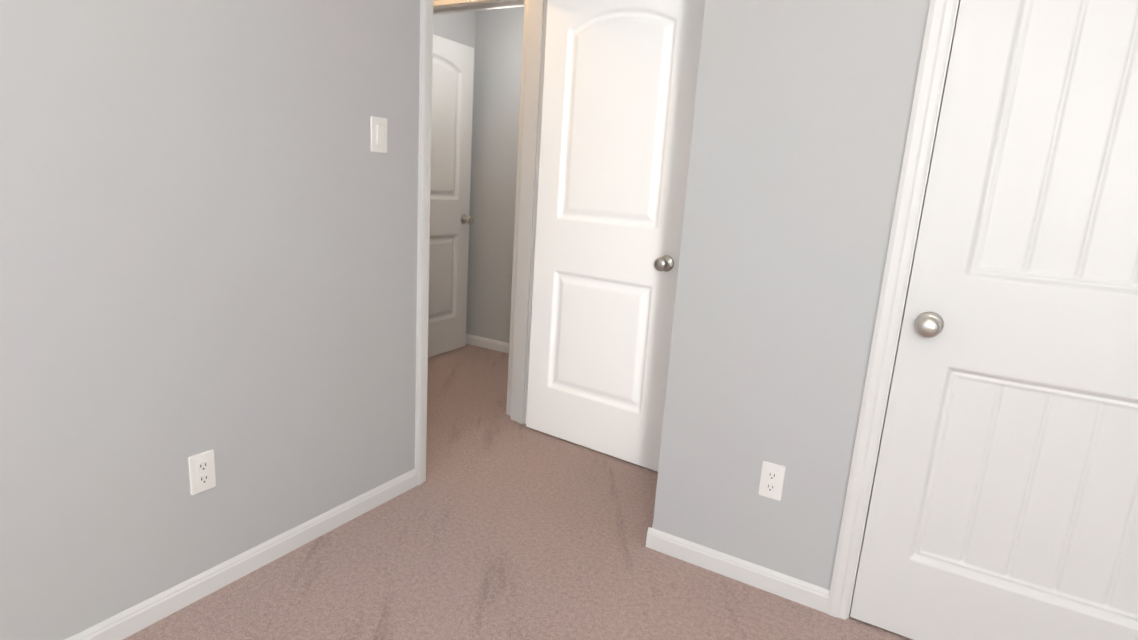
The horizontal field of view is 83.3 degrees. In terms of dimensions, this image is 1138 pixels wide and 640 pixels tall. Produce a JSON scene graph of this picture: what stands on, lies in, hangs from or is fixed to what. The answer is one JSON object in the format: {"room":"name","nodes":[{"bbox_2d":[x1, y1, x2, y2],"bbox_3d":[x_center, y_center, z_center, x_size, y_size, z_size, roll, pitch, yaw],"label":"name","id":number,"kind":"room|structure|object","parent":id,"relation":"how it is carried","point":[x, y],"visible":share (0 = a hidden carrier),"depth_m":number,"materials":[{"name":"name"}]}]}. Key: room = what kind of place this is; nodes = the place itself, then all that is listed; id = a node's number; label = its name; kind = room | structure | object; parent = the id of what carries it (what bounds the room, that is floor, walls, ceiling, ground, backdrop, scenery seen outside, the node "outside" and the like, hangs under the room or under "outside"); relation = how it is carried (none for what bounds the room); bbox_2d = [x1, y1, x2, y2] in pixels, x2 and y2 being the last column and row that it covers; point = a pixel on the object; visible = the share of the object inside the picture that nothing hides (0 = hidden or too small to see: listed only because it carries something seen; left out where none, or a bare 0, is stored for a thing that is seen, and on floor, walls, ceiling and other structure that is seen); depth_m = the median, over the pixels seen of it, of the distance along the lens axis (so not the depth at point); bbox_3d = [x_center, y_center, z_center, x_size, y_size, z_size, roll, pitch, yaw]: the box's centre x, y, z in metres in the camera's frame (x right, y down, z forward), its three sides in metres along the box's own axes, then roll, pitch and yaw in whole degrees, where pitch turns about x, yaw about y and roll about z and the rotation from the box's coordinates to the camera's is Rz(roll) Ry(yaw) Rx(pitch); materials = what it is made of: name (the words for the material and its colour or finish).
{"room":"empty bedroom","nodes":[
{"label":"empty bedroom","id":0,"kind":"room"},
{"bbox_2d":[0,0,419,639],"bbox_3d":[-0.952,-0.423,1.749,0.115,2.430,5.330,11,14,29],"label":"wall","id":1,"kind":"structure","parent":0,"point":[208,224],"depth_m":1.68,"materials":[{"name":"grey paint"}]},
{"bbox_2d":[188,449,215,494],"bbox_3d":[-1.021,0.425,1.786,0.009,0.114,0.070,11,14,29],"label":"outlet","id":2,"kind":"object","parent":1,"relation":"attached to","point":[202,476],"visible":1,"depth_m":1.78,"materials":[{"name":"white plastic"}]},
{"bbox_2d":[65,469,416,639],"bbox_3d":[-1.445,0.879,1.189,0.013,0.071,3.248,11,14,29],"label":"baseboard","id":3,"kind":"structure","parent":1,"relation":"attached to","point":[126,623],"depth_m":1.92,"materials":[{"name":"white wood"}]},
{"bbox_2d":[371,116,386,152],"bbox_3d":[-0.628,-0.614,2.125,0.012,0.114,0.070,11,14,29],"label":"light switch","id":4,"kind":"object","parent":1,"relation":"attached to","point":[378,134],"visible":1,"depth_m":2.12,"materials":[{"name":"white plastic"}]},
{"bbox_2d":[415,0,547,485],"bbox_3d":[-0.401,-0.437,2.735,0.172,2.102,0.840,11,14,29],"label":"door frame","id":5,"kind":"structure","parent":1,"relation":"attached to","point":[535,11],"depth_m":2.97,"materials":[{"name":"white wood"}]},
{"bbox_2d":[526,0,704,471],"bbox_3d":[0.159,-0.389,2.816,0.765,2.028,0.171,12,15,34],"label":"bedroom door","id":6,"kind":"structure","parent":1,"relation":"in","point":[619,89],"depth_m":2.78,"materials":[{"name":"white wood"}]},
{"bbox_2d":[433,11,475,333],"bbox_3d":[-1.670,-0.742,2.983,0.115,2.430,3.880,11,14,29],"label":"wall","id":7,"kind":"structure","parent":0,"point":[460,27],"depth_m":4.17,"materials":[{"name":"grey paint"}]},
{"bbox_2d":[428,34,473,356],"bbox_3d":[-0.856,-0.737,4.094,0.103,2.028,0.760,10,14,27],"label":"hall door","id":8,"kind":"structure","parent":7,"relation":"in","point":[451,219],"depth_m":4.24,"materials":[{"name":"white wood"}]},
{"bbox_2d":[466,334,468,343],"bbox_3d":[-0.982,0.206,4.374,0.013,0.071,0.825,11,14,29],"label":"baseboard","id":9,"kind":"structure","parent":7,"relation":"attached to","point":[467,335],"depth_m":4.73,"materials":[{"name":"white wood"}]},
{"bbox_2d":[467,7,523,342],"bbox_3d":[-0.163,-0.928,4.264,1.155,2.430,0.115,11,14,29],"label":"wall","id":10,"kind":"structure","parent":0,"point":[498,64],"depth_m":4.39,"materials":[{"name":"grey paint"}]},
{"bbox_2d":[469,334,508,352],"bbox_3d":[-0.270,0.231,4.465,1.155,0.071,0.013,11,14,29],"label":"baseboard","id":11,"kind":"structure","parent":10,"relation":"attached to","point":[483,342],"depth_m":4.63,"materials":[{"name":"white wood"}]},
{"bbox_2d":[123,344,912,639],"bbox_3d":[-0.233,0.972,1.568,5.120,0.120,5.930,11,14,29],"label":"floor","id":12,"kind":"structure","parent":0,"point":[498,524],"depth_m":2.06,"materials":[{"name":"carpet"}]},
{"bbox_2d":[652,0,929,589],"bbox_3d":[1.324,-0.222,1.500,2.175,2.430,0.115,11,14,29],"label":"wall","id":13,"kind":"structure","parent":0,"point":[802,113],"depth_m":1.87,"materials":[{"name":"grey paint"}]},
{"bbox_2d":[646,527,655,548],"bbox_3d":[0.457,0.706,2.529,0.013,0.071,0.708,11,14,29],"label":"baseboard","id":14,"kind":"structure","parent":13,"relation":"attached to","point":[649,540],"depth_m":2.23,"materials":[{"name":"white wood"}]},
{"bbox_2d":[653,530,829,612],"bbox_3d":[0.545,0.810,2.084,0.566,0.071,0.013,11,14,29],"label":"baseboard","id":15,"kind":"structure","parent":13,"relation":"attached to","point":[816,597],"depth_m":2.07,"materials":[{"name":"white wood"}]},
{"bbox_2d":[758,461,785,500],"bbox_3d":[0.626,0.499,1.980,0.070,0.114,0.009,11,14,29],"label":"outlet","id":16,"kind":"object","parent":13,"relation":"attached to","point":[772,476],"visible":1,"depth_m":1.98,"materials":[{"name":"white plastic"}]},
{"bbox_2d":[826,0,960,619],"bbox_3d":[1.280,-0.066,1.545,0.936,2.102,0.132,11,14,29],"label":"door frame","id":17,"kind":"structure","parent":13,"relation":"attached to","point":[929,92],"depth_m":1.72,"materials":[{"name":"white wood"}]},
{"bbox_2d":[850,0,1137,639],"bbox_3d":[1.249,-0.027,1.495,0.814,2.028,0.102,11,14,29],"label":"closet door","id":18,"kind":"structure","parent":13,"relation":"in","point":[1004,502],"depth_m":1.60,"materials":[{"name":"white wood"}]}
]}

